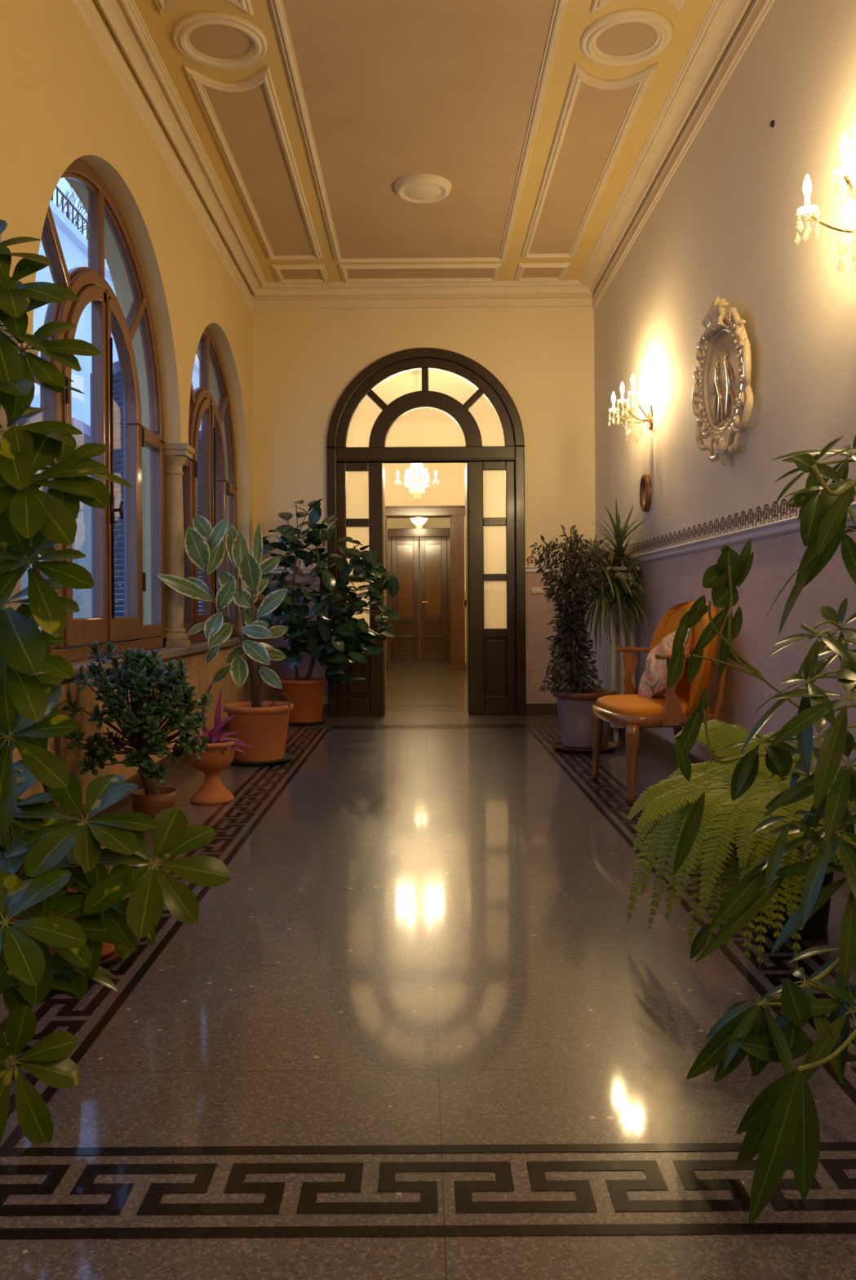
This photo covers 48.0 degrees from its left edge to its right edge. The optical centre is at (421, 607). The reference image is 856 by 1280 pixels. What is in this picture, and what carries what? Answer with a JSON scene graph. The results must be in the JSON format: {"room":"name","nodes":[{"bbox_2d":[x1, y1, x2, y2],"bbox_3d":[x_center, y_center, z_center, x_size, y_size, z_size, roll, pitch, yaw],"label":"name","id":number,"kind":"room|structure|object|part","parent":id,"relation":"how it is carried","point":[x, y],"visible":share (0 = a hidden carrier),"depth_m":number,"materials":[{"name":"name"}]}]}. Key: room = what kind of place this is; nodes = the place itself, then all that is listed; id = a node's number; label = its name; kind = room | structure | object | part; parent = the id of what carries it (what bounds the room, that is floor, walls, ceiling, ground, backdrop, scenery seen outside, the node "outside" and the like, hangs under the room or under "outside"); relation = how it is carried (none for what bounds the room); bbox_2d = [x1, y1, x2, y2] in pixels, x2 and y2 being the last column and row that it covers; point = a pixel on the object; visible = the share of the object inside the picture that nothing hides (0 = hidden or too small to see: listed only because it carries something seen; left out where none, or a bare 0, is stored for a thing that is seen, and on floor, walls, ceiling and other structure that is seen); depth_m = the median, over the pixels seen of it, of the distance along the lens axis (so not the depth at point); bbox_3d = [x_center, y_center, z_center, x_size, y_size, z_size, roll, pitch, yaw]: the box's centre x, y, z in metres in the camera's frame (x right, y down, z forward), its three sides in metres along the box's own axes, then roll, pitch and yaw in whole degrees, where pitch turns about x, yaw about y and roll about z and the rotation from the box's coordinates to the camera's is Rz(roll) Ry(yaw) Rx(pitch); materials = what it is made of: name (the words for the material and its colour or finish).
{"room":"entrance hallway","nodes":[
{"label":"entrance hallway","id":0,"kind":"room"},
{"bbox_2d":[0,0,254,818],"bbox_3d":[-1.702,-1.068,3.345,0.300,4.160,11.090,0,0,0],"label":"wall","id":1,"kind":"structure","parent":0,"point":[62,102],"depth_m":5.25,"materials":[{"name":"paint"}]},
{"bbox_2d":[35,635,260,679],"bbox_3d":[-1.596,0.279,4.985,0.215,0.045,7.770,0,0,0],"label":"windowsill","id":2,"kind":"object","parent":1,"relation":"attached to","point":[166,652],"visible":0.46,"depth_m":5.82,"materials":[{"name":"stone"}]},
{"bbox_2d":[0,325,39,610],"bbox_3d":[-1.618,-0.401,3.720,0.220,1.315,0.220,0,0,0],"label":"stone column","id":3,"kind":"structure","parent":2,"relation":"on","point":[3,422],"depth_m":3.67,"materials":[{"name":"beige stone"}]},
{"bbox_2d":[164,443,194,647],"bbox_3d":[-1.618,-0.401,6.300,0.220,1.315,0.220,0,0,0],"label":"stone column","id":4,"kind":"structure","parent":2,"relation":"on","point":[175,455],"depth_m":6.24,"materials":[{"name":"beige stone"}]},
{"bbox_2d":[68,720,230,823],"bbox_3d":[-1.529,0.953,3.345,0.018,0.115,11.090,0,0,0],"label":"baseboard","id":5,"kind":"structure","parent":1,"relation":"attached to","point":[135,779],"depth_m":5.15,"materials":[{"name":"brown wood"}]},
{"bbox_2d":[182,327,237,643],"bbox_3d":[-1.650,-0.961,7.520,0.181,2.435,2.258,0,0,0],"label":"window","id":6,"kind":"structure","parent":1,"relation":"in","point":[219,452],"depth_m":7.50,"materials":[{"name":"brown wood"}]},
{"bbox_3d":[-1.589,-0.676,7.520,0.063,1.465,0.034,0,0,0],"label":"handle","id":7,"kind":"part","parent":6,"relation":"part of","materials":[{"name":"brown wood"}]},
{"bbox_3d":[-1.687,-0.976,7.520,0.001,2.365,2.200,0,0,0],"label":"glass","id":8,"kind":"part","parent":6,"relation":"part of","materials":[{"name":"clear glass"}]},
{"bbox_2d":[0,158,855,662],"bbox_3d":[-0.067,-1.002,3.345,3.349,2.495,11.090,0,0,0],"label":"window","id":9,"kind":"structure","parent":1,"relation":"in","point":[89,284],"depth_m":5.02,"materials":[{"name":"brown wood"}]},
{"bbox_2d":[89,360,126,617],"bbox_3d":[-2.047,-0.691,6.340,0.036,1.810,0.506,0,0,-45],"label":"shutter","id":10,"kind":"object","parent":9,"relation":"attached to","point":[118,404],"visible":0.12,"depth_m":6.25,"materials":[{"name":"blue wood"}]},
{"bbox_3d":[-1.589,-0.676,5.020,0.063,1.465,0.034,0,0,0],"label":"handle","id":11,"kind":"part","parent":9,"relation":"part of","materials":[{"name":"grey metal"}]},
{"bbox_2d":[197,430,203,613],"bbox_3d":[-2.037,-0.691,8.750,0.036,1.810,0.477,0,0,-45],"label":"shutter","id":12,"kind":"object","parent":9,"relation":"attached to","point":[200,435],"visible":0.05,"depth_m":8.71,"materials":[{"name":"brown wood"}]},
{"bbox_3d":[-2.037,-0.691,8.750,0.036,1.810,0.477,0,0,-45],"label":"frame","id":13,"kind":"part","parent":12,"relation":"part of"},
{"bbox_2d":[387,517,449,660],"bbox_3d":[-0.007,-1.000,18.400,4.000,4.000,0.200,0,0,0],"label":"wall","id":14,"kind":"structure","parent":0,"point":[409,522],"depth_m":18.30,"materials":[{"name":"paint"}]},
{"bbox_2d":[387,528,451,660],"bbox_3d":[-0.037,-0.250,18.239,1.350,2.500,0.122,0,0,0],"label":"door","id":15,"kind":"structure","parent":14,"relation":"in","point":[426,582],"depth_m":18.25,"materials":[{"name":"brown wood"}]},
{"bbox_3d":[-0.304,-0.518,18.264,0.300,1.340,0.012,0,0,0],"label":"panel","id":16,"kind":"part","parent":15,"relation":"part of","materials":[{"name":"brown wood"}]},
{"bbox_3d":[0.226,-0.522,18.264,0.300,1.340,0.012,0,0,0],"label":"panel","id":17,"kind":"part","parent":15,"relation":"part of","materials":[{"name":"brown wood"}]},
{"bbox_2d":[133,0,713,283],"bbox_3d":[-0.036,-2.995,3.395,3.660,0.130,11.590,0,0,0],"label":"ceiling","id":18,"kind":"structure","parent":0,"point":[308,116],"depth_m":5.79,"materials":[{"name":"beige paint"}]},
{"bbox_3d":[-1.048,-2.938,5.010,0.481,0.030,0.481,0,0,0],"label":"moulding","id":19,"kind":"part","parent":18,"relation":"part of","materials":[{"name":"beige paint"}]},
{"bbox_3d":[-1.063,-2.938,5.010,0.455,0.030,6.200,0,0,0],"label":"moulding","id":20,"kind":"part","parent":18,"relation":"part of","materials":[{"name":"beige paint"}]},
{"bbox_3d":[-1.063,-2.938,8.485,0.455,0.030,0.410,0,0,0],"label":"moulding","id":21,"kind":"part","parent":18,"relation":"part of","materials":[{"name":"beige paint"}]},
{"bbox_3d":[-0.011,-2.945,5.010,1.450,0.030,6.360,0,0,0],"label":"moulding","id":22,"kind":"part","parent":18,"relation":"part of","materials":[{"name":"beige paint"}]},
{"bbox_3d":[-0.011,-2.945,8.485,1.400,0.030,0.410,0,0,0],"label":"moulding","id":23,"kind":"part","parent":18,"relation":"part of","materials":[{"name":"beige paint"}]},
{"bbox_2d":[394,173,452,203],"bbox_3d":[0.009,-2.933,6.757,0.410,0.055,0.410,0,0,0],"label":"rosette","id":24,"kind":"object","parent":18,"relation":"attached to","point":[417,188],"visible":1,"depth_m":6.69,"materials":[{"name":"beige paint"}]},
{"bbox_3d":[1.064,-2.953,8.485,0.450,0.030,0.410,0,0,0],"label":"moulding","id":25,"kind":"part","parent":18,"relation":"part of","materials":[{"name":"beige paint"}]},
{"bbox_3d":[1.064,-2.953,5.010,0.450,0.030,6.200,0,0,0],"label":"moulding","id":26,"kind":"part","parent":18,"relation":"part of","materials":[{"name":"beige paint"}]},
{"bbox_3d":[1.069,-2.953,5.010,0.471,0.030,0.471,0,0,0],"label":"moulding","id":27,"kind":"part","parent":18,"relation":"part of","materials":[{"name":"beige paint"}]},
{"bbox_2d":[252,292,595,703],"bbox_3d":[0.028,-1.080,9.040,3.760,4.160,0.300,0,0,0],"label":"wall","id":28,"kind":"structure","parent":0,"point":[304,363],"depth_m":8.89,"materials":[{"name":"beige paint"}]},
{"bbox_2d":[325,347,526,716],"bbox_3d":[0.043,-0.697,9.118,1.840,3.394,0.543,0,0,0],"label":"door","id":29,"kind":"structure","parent":28,"relation":"in","point":[419,405],"depth_m":8.90,"materials":[{"name":"brown wood"}]},
{"bbox_3d":[-0.591,-0.527,8.929,0.222,0.458,0.006,0,0,0],"label":"glass","id":30,"kind":"part","parent":29,"relation":"part of","materials":[{"name":"white glass"}]},
{"bbox_3d":[-0.594,-1.044,8.929,0.222,0.453,0.006,0,0,0],"label":"glass","id":31,"kind":"part","parent":29,"relation":"part of","materials":[{"name":"beige glass"}]},
{"bbox_3d":[-0.587,-0.018,8.929,0.222,0.455,0.006,0,0,0],"label":"glass","id":32,"kind":"part","parent":29,"relation":"part of","materials":[{"name":"white glass"}]},
{"bbox_3d":[0.035,-1.872,8.940,1.600,0.820,0.001,0,0,0],"label":"fanlight glass","id":33,"kind":"part","parent":29,"relation":"part of","materials":[{"name":"beige glass"}]},
{"bbox_3d":[0.678,-1.053,8.929,0.222,0.453,0.006,0,0,0],"label":"glass","id":34,"kind":"part","parent":29,"relation":"part of","materials":[{"name":"glass"}]},
{"bbox_3d":[0.682,-0.536,8.929,0.222,0.458,0.006,0,0,0],"label":"glass","id":35,"kind":"part","parent":29,"relation":"part of","materials":[{"name":"white glass"}]},
{"bbox_3d":[0.686,-0.027,8.929,0.222,0.455,0.006,0,0,0],"label":"glass","id":36,"kind":"part","parent":29,"relation":"part of","materials":[{"name":"white glass"}]},
{"bbox_2d":[322,702,558,716],"bbox_3d":[0.042,0.942,8.881,3.160,0.115,0.018,0,0,0],"label":"baseboard","id":37,"kind":"structure","parent":28,"relation":"attached to","point":[533,708],"depth_m":8.87,"materials":[{"name":"brown wood"}]},
{"bbox_2d":[531,586,544,594],"bbox_3d":[1.076,-0.157,8.882,0.124,0.064,0.014,0,0,0],"label":"light switch","id":38,"kind":"object","parent":28,"relation":"attached to","point":[535,590],"visible":0.98,"depth_m":8.88,"materials":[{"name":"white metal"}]},
{"bbox_2d":[0,659,855,1279],"bbox_3d":[0.007,1.049,8.000,4.200,0.101,21.000,0,0,0],"label":"floor","id":39,"kind":"structure","parent":0,"point":[420,1026],"depth_m":2.15,"materials":[{"name":"stone"}]},
{"bbox_2d":[0,219,231,1143],"bbox_3d":[-0.916,0.017,2.367,0.632,2.025,1.224,0,0,-31],"label":"plant","id":40,"kind":"object","parent":39,"relation":"on","point":[65,886],"visible":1,"depth_m":2.01,"materials":[{"name":"green plant"}]},
{"bbox_3d":[-0.881,-0.102,2.344,0.326,1.787,0.896,0,0,0],"label":"stem","id":41,"kind":"part","parent":40,"relation":"part of","materials":[{"name":"green plant"}]},
{"bbox_3d":[-1.024,0.826,2.780,0.399,0.318,0.399,0,0,0],"label":"pot","id":42,"kind":"part","parent":40,"relation":"part of","materials":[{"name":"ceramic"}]},
{"bbox_2d":[61,640,213,819],"bbox_3d":[-1.206,0.571,4.248,0.544,0.871,0.602,0,0,7],"label":"potted shrub","id":43,"kind":"object","parent":39,"relation":"on","point":[141,725],"visible":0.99,"depth_m":4.14,"materials":[{"name":"green plant"}]},
{"bbox_3d":[-1.237,0.928,4.450,0.210,0.158,0.210,0,0,0],"label":"pot","id":44,"kind":"part","parent":43,"relation":"part of","materials":[{"name":"orange ceramic"}]},
{"bbox_2d":[184,665,252,804],"bbox_3d":[-1.054,0.657,5.020,0.367,0.701,0.284,0,0,0],"label":"urn planter","id":45,"kind":"object","parent":39,"relation":"on","point":[220,752],"visible":0.8,"depth_m":4.96,"materials":[{"name":"ceramic"}]},
{"bbox_3d":[-1.124,0.559,5.041,0.059,0.320,0.019,0,0,-27],"label":"stem","id":46,"kind":"part","parent":45,"relation":"part of","materials":[{"name":"plant"}]},
{"bbox_2d":[156,515,293,766],"bbox_3d":[-1.251,0.198,6.276,0.829,1.621,0.459,0,0,0],"label":"rubber plant","id":47,"kind":"object","parent":39,"relation":"on","point":[263,726],"visible":1,"depth_m":6.21,"materials":[{"name":"green plant"}]},
{"bbox_3d":[-1.102,0.130,6.254,0.590,1.168,0.176,0,0,15],"label":"stem","id":48,"kind":"part","parent":47,"relation":"part of","materials":[{"name":"green plant"}]},
{"bbox_3d":[-1.061,0.809,6.280,0.452,0.353,0.452,0,0,0],"label":"pot","id":49,"kind":"part","parent":47,"relation":"part of","materials":[{"name":"ceramic"}]},
{"bbox_2d":[258,497,399,725],"bbox_3d":[-0.823,0.030,8.232,1.285,1.952,0.744,0,0,0],"label":"plant","id":50,"kind":"object","parent":39,"relation":"on","point":[306,694],"visible":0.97,"depth_m":8.20,"materials":[{"name":"green plant"}]},
{"bbox_3d":[-1.034,0.804,8.380,0.430,0.363,0.430,0,0,0],"label":"pot","id":51,"kind":"part","parent":50,"relation":"part of","materials":[{"name":"orange ceramic"}]},
{"bbox_2d":[528,524,618,753],"bbox_3d":[1.061,0.207,6.718,0.567,1.570,0.573,0,0,45],"label":"potted plant","id":52,"kind":"object","parent":39,"relation":"on","point":[575,704],"visible":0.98,"depth_m":6.64,"materials":[{"name":"plant"}]},
{"bbox_3d":[1.010,0.034,6.724,0.268,1.164,0.154,0,0,0],"label":"stem","id":53,"kind":"part","parent":52,"relation":"part of","materials":[{"name":"green plant"}]},
{"bbox_2d":[556,697,610,748],"bbox_3d":[1.141,0.792,6.720,0.400,0.340,0.400,0,0,0],"label":"pot","id":54,"kind":"object","parent":52,"relation":"on","point":[575,715],"depth_m":6.57,"materials":[{"name":"grey ceramic"}]},
{"bbox_2d":[584,572,635,740],"bbox_3d":[1.493,0.365,7.697,0.190,1.250,1.231,0,0,0],"label":"radiator","id":55,"kind":"object","parent":39,"relation":"on","point":[610,665],"visible":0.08,"depth_m":7.21,"materials":[{"name":"grey metal"}]},
{"bbox_2d":[577,566,639,574],"bbox_3d":[1.480,-0.286,7.690,0.245,0.028,1.300,0,0,0],"label":"shelf","id":56,"kind":"object","parent":55,"relation":"on","point":[619,568],"visible":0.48,"depth_m":7.04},
{"bbox_2d":[538,497,657,655],"bbox_3d":[1.219,-0.228,6.934,0.723,1.155,1.194,0,0,0],"label":"dracaena","id":57,"kind":"object","parent":56,"relation":"on","point":[617,557],"visible":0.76,"depth_m":6.98,"materials":[{"name":"plant"}]},
{"bbox_3d":[1.381,-0.251,7.185,0.250,0.404,0.480,0,0,0],"label":"stem","id":58,"kind":"part","parent":57,"relation":"part of","materials":[{"name":"green plant"}]},
{"bbox_2d":[601,551,625,567],"bbox_3d":[1.482,-0.366,7.420,0.178,0.128,0.178,0,0,0],"label":"pot","id":59,"kind":"object","parent":57,"relation":"on","point":[608,555],"depth_m":7.35,"materials":[{"name":"ceramic"}]},
{"bbox_2d":[591,600,728,805],"bbox_3d":[1.274,0.477,5.210,0.622,1.033,0.899,0,0,-4],"label":"armchair","id":60,"kind":"object","parent":39,"relation":"on","point":[628,710],"visible":0.63,"depth_m":4.94,"materials":[{"name":"orange fabric"}]},
{"bbox_3d":[1.020,0.792,5.535,0.072,0.403,0.082,0,0,-4],"label":"leg","id":61,"kind":"part","parent":60,"relation":"part of","materials":[{"name":"brown wood"}]},
{"bbox_3d":[1.068,0.792,4.854,0.072,0.403,0.082,0,0,-4],"label":"leg","id":62,"kind":"part","parent":60,"relation":"part of","materials":[{"name":"brown wood"}]},
{"bbox_3d":[1.292,0.266,5.606,0.339,0.072,0.088,0,0,-1],"label":"armrest","id":63,"kind":"part","parent":60,"relation":"part of","materials":[{"name":"brown wood"}]},
{"bbox_3d":[1.242,0.574,5.208,0.555,0.065,0.738,0,0,-4],"label":"seat frame","id":64,"kind":"part","parent":60,"relation":"part of","materials":[{"name":"brown wood"}]},
{"bbox_3d":[1.241,0.518,5.208,0.511,0.067,0.684,0,0,-4],"label":"seat","id":65,"kind":"part","parent":60,"relation":"part of","materials":[{"name":"orange fabric"}]},
{"bbox_2d":[638,626,693,697],"bbox_3d":[1.314,0.311,5.183,0.245,0.492,0.532,0,0,-14],"label":"cushion","id":66,"kind":"object","parent":60,"relation":"on","point":[653,682],"visible":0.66,"depth_m":5.10,"materials":[{"name":"fabric"}]},
{"bbox_3d":[1.477,0.779,5.514,0.118,0.428,0.064,0,0,-34],"label":"leg","id":67,"kind":"part","parent":60,"relation":"part of","materials":[{"name":"brown wood"}]},
{"bbox_3d":[1.435,0.240,5.222,0.246,0.560,0.899,0,0,-4],"label":"backrest","id":68,"kind":"part","parent":60,"relation":"part of","materials":[{"name":"orange fabric"}]},
{"bbox_3d":[1.347,0.265,4.821,0.339,0.072,0.088,0,0,-7],"label":"armrest","id":69,"kind":"part","parent":60,"relation":"part of","materials":[{"name":"brown wood"}]},
{"bbox_3d":[1.517,0.778,4.937,0.118,0.428,0.064,0,0,26],"label":"leg","id":70,"kind":"part","parent":60,"relation":"part of","materials":[{"name":"brown wood"}]},
{"bbox_3d":[1.547,0.390,4.971,0.126,0.408,0.057,0,0,-34],"label":"post","id":71,"kind":"part","parent":60,"relation":"part of","materials":[{"name":"brown wood"}]},
{"bbox_2d":[626,719,855,969],"bbox_3d":[1.029,0.689,2.879,0.762,0.604,0.961,0,0,30],"label":"fern","id":72,"kind":"object","parent":39,"relation":"on","point":[726,825],"visible":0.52,"depth_m":2.75,"materials":[{"name":"green plant"}]},
{"bbox_2d":[750,839,834,939],"bbox_3d":[1.136,0.791,2.980,0.336,0.398,0.336,0,0,0],"label":"pot","id":73,"kind":"object","parent":72,"relation":"on","point":[816,926],"depth_m":2.88,"materials":[{"name":"black"}]},
{"bbox_2d":[666,435,855,1224],"bbox_3d":[0.995,0.283,2.035,0.992,1.419,1.149,0,0,0],"label":"leaf plant","id":74,"kind":"object","parent":39,"relation":"on","point":[781,1124],"visible":1,"depth_m":1.97,"materials":[{"name":"plant"}]},
{"bbox_3d":[1.010,0.215,2.182,0.324,1.245,0.730,0,0,30],"label":"stem","id":75,"kind":"part","parent":74,"relation":"part of","materials":[{"name":"green plant"}]},
{"bbox_2d":[382,462,484,662],"bbox_3d":[-0.007,-1.000,15.410,4.000,4.000,0.220,0,0,0],"label":"wall","id":76,"kind":"structure","parent":0,"point":[449,487],"depth_m":15.30,"materials":[{"name":"paint"}]},
{"bbox_2d":[385,505,465,671],"bbox_3d":[-0.017,-0.305,15.398,1.490,2.610,0.325,0,0,0],"label":"door frame","id":77,"kind":"structure","parent":76,"relation":"in","point":[456,513],"depth_m":15.27,"materials":[{"name":"brown wood"}]},
{"bbox_2d":[594,0,855,834],"bbox_3d":[1.707,-1.092,3.345,0.200,4.160,11.090,0,0,0],"label":"wall","id":78,"kind":"structure","parent":0,"point":[731,223],"depth_m":4.64,"materials":[{"name":"beige paint"}]},
{"bbox_2d":[93,0,753,295],"bbox_3d":[0.015,-2.921,3.345,3.160,0.078,11.090,0,0,0],"label":"crown molding","id":79,"kind":"structure","parent":78,"relation":"attached to","point":[123,19],"depth_m":6.22,"materials":[{"name":"beige paint"}]},
{"bbox_2d":[71,0,775,313],"bbox_3d":[0.015,-2.789,3.345,3.160,0.122,11.090,0,0,0],"label":"trim","id":80,"kind":"structure","parent":78,"relation":"attached to","point":[759,11],"depth_m":6.86,"materials":[{"name":"beige paint"}]},
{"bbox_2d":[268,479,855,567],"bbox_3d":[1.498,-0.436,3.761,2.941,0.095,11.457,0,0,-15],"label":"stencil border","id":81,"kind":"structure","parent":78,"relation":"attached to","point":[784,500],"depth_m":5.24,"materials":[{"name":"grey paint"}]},
{"bbox_2d":[611,373,653,430],"bbox_3d":[1.470,-1.392,6.699,0.282,0.473,0.386,0,0,0],"label":"wall sconce","id":82,"kind":"object","parent":78,"relation":"attached to","point":[650,416],"visible":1,"depth_m":6.69,"materials":[{"name":"gold metal"}]},
{"bbox_3d":[1.370,-1.498,6.850,0.030,0.080,0.030,0,0,0],"label":"bulb","id":83,"kind":"part","parent":82,"relation":"part of","materials":[{"name":"white glass"}]},
{"bbox_3d":[1.370,-1.498,6.550,0.030,0.080,0.030,0,0,0],"label":"bulb","id":84,"kind":"part","parent":82,"relation":"part of","materials":[{"name":"white glass"}]},
{"bbox_3d":[1.477,-1.347,6.776,0.268,0.114,0.012,0,0,35],"label":"arm","id":85,"kind":"part","parent":82,"relation":"part of","materials":[{"name":"gold metal"}]},
{"bbox_3d":[1.474,-1.588,6.700,0.030,0.080,0.030,0,0,0],"label":"bulb","id":86,"kind":"part","parent":82,"relation":"part of","materials":[{"name":"white glass"}]},
{"bbox_3d":[1.477,-1.347,6.624,0.268,0.114,0.012,0,0,-35],"label":"arm","id":87,"kind":"part","parent":82,"relation":"part of","materials":[{"name":"gold metal"}]},
{"bbox_3d":[1.530,-1.400,6.700,0.120,0.186,0.012,0,0,0],"label":"arm","id":88,"kind":"part","parent":82,"relation":"part of","materials":[{"name":"gold metal"}]},
{"bbox_2d":[640,474,652,511],"bbox_3d":[1.589,-0.811,6.820,0.040,0.268,0.214,0,0,0],"label":"oval frame","id":89,"kind":"object","parent":78,"relation":"attached to","point":[646,486],"visible":1,"depth_m":6.77,"materials":[{"name":"wood"}]},
{"bbox_2d":[692,296,754,465],"bbox_3d":[1.543,-1.166,4.970,0.102,0.858,0.901,0,0,0],"label":"ornate mirror","id":90,"kind":"object","parent":78,"relation":"attached to","point":[726,398],"visible":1,"depth_m":4.94,"materials":[{"name":"silver glass"}]},
{"bbox_2d":[717,439,724,465],"bbox_3d":[1.558,-0.807,4.989,0.026,0.142,0.049,0,0,-23],"label":"pendant","id":91,"kind":"object","parent":90,"relation":"attached to","point":[719,451],"depth_m":4.97,"materials":[{"name":"clear glass"}]},
{"bbox_2d":[720,437,726,464],"bbox_3d":[1.555,-0.807,4.960,0.029,0.140,0.029,0,0,-23],"label":"pendant","id":92,"kind":"object","parent":90,"relation":"attached to","point":[723,440],"depth_m":4.94,"materials":[{"name":"clear glass"}]},
{"bbox_2d":[706,331,739,426],"bbox_3d":[1.573,-1.176,4.970,0.042,0.500,0.600,0,0,0],"label":"mirror glass","id":93,"kind":"object","parent":90,"relation":"attached to","point":[722,357],"depth_m":4.98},
{"bbox_2d":[720,436,727,462],"bbox_3d":[1.556,-0.814,4.944,0.028,0.129,0.035,0,0,23],"label":"pendant","id":94,"kind":"object","parent":90,"relation":"attached to","point":[723,440],"depth_m":4.94,"materials":[{"name":"clear glass"}]},
{"bbox_3d":[1.553,-1.176,4.970,0.072,0.656,0.756,0,0,0],"label":"frame","id":95,"kind":"part","parent":90,"relation":"part of","materials":[{"name":"silver metal"}]},
{"bbox_2d":[618,728,855,861],"bbox_3d":[1.613,0.931,3.345,0.018,0.115,11.090,0,0,0],"label":"baseboard","id":96,"kind":"structure","parent":78,"relation":"attached to","point":[664,747],"depth_m":6.42,"materials":[{"name":"brown wood"}]},
{"bbox_2d":[770,120,775,127],"bbox_3d":[1.594,-2.196,4.366,0.012,0.032,0.032,0,0,0],"label":"plug","id":97,"kind":"object","parent":78,"relation":"attached to","point":[772,122],"visible":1,"depth_m":4.36,"materials":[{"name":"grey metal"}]},
{"bbox_2d":[803,127,855,232],"bbox_3d":[1.470,-1.392,3.259,0.282,0.473,0.386,0,0,0],"label":"wall sconce","id":98,"kind":"object","parent":78,"relation":"attached to","point":[845,144],"visible":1,"depth_m":3.26,"materials":[{"name":"gold metal"}]},
{"bbox_3d":[1.370,-1.498,3.410,0.030,0.080,0.030,0,0,0],"label":"bulb","id":99,"kind":"part","parent":98,"relation":"part of","materials":[{"name":"white glass"}]},
{"bbox_3d":[1.477,-1.347,3.336,0.268,0.114,0.012,0,0,35],"label":"arm","id":100,"kind":"part","parent":98,"relation":"part of","materials":[{"name":"gold metal"}]},
{"bbox_3d":[1.370,-1.498,3.110,0.030,0.080,0.030,0,0,0],"label":"bulb","id":101,"kind":"part","parent":98,"relation":"part of","materials":[{"name":"white glass"}]},
{"bbox_3d":[1.477,-1.347,3.184,0.268,0.114,0.012,0,0,-35],"label":"arm","id":102,"kind":"part","parent":98,"relation":"part of","materials":[{"name":"gold metal"}]},
{"bbox_3d":[1.474,-1.588,3.260,0.030,0.080,0.030,0,0,0],"label":"bulb","id":103,"kind":"part","parent":98,"relation":"part of","materials":[{"name":"white glass"}]},
{"bbox_3d":[-0.021,-3.000,13.845,4.200,0.100,9.310,0,0,0],"label":"ceiling","id":104,"kind":"structure","parent":0,"visible":0},
{"bbox_2d":[396,468,437,485],"bbox_3d":[-0.058,-2.146,11.902,0.551,1.600,0.492,0,0,0],"label":"chandelier","id":105,"kind":"object","parent":104,"relation":"hanging from","point":[426,470],"visible":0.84,"depth_m":11.89,"materials":[{"name":"white glass"}]},
{"label":"outside","id":106,"kind":"structure","parent":0,"visible":0},
{"bbox_3d":[-4.413,2.081,12.000,5.145,0.100,36.000,0,0,0],"label":"courtyard","id":107,"kind":"object","parent":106,"visible":0},
{"bbox_2d":[52,184,87,231],"bbox_3d":[-11.584,-6.748,27.231,9.996,17.667,9.546,0,0,44],"label":"bare tree","id":108,"kind":"object","parent":107,"relation":"on","point":[80,202],"visible":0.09,"depth_m":31.64,"materials":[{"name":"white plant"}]},
{"bbox_2d":[17,405,124,631],"bbox_3d":[-5.226,-0.103,12.250,1.750,4.280,7.700,0,0,0],"label":"outbuilding","id":109,"kind":"structure","parent":107,"relation":"on","point":[82,541],"depth_m":13.02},
{"bbox_2d":[30,186,201,614],"bbox_3d":[-6.494,-2.639,12.000,0.850,9.369,36.000,0,0,0],"label":"facade","id":110,"kind":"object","parent":107,"relation":"on","point":[74,246],"visible":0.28,"depth_m":17.39,"materials":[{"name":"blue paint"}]},
{"bbox_3d":[-6.349,-6.990,16.994,0.044,0.669,10.013,0,0,0],"label":"railing","id":111,"kind":"part","parent":110,"relation":"part of","materials":[{"name":"grey metal"}]}
]}

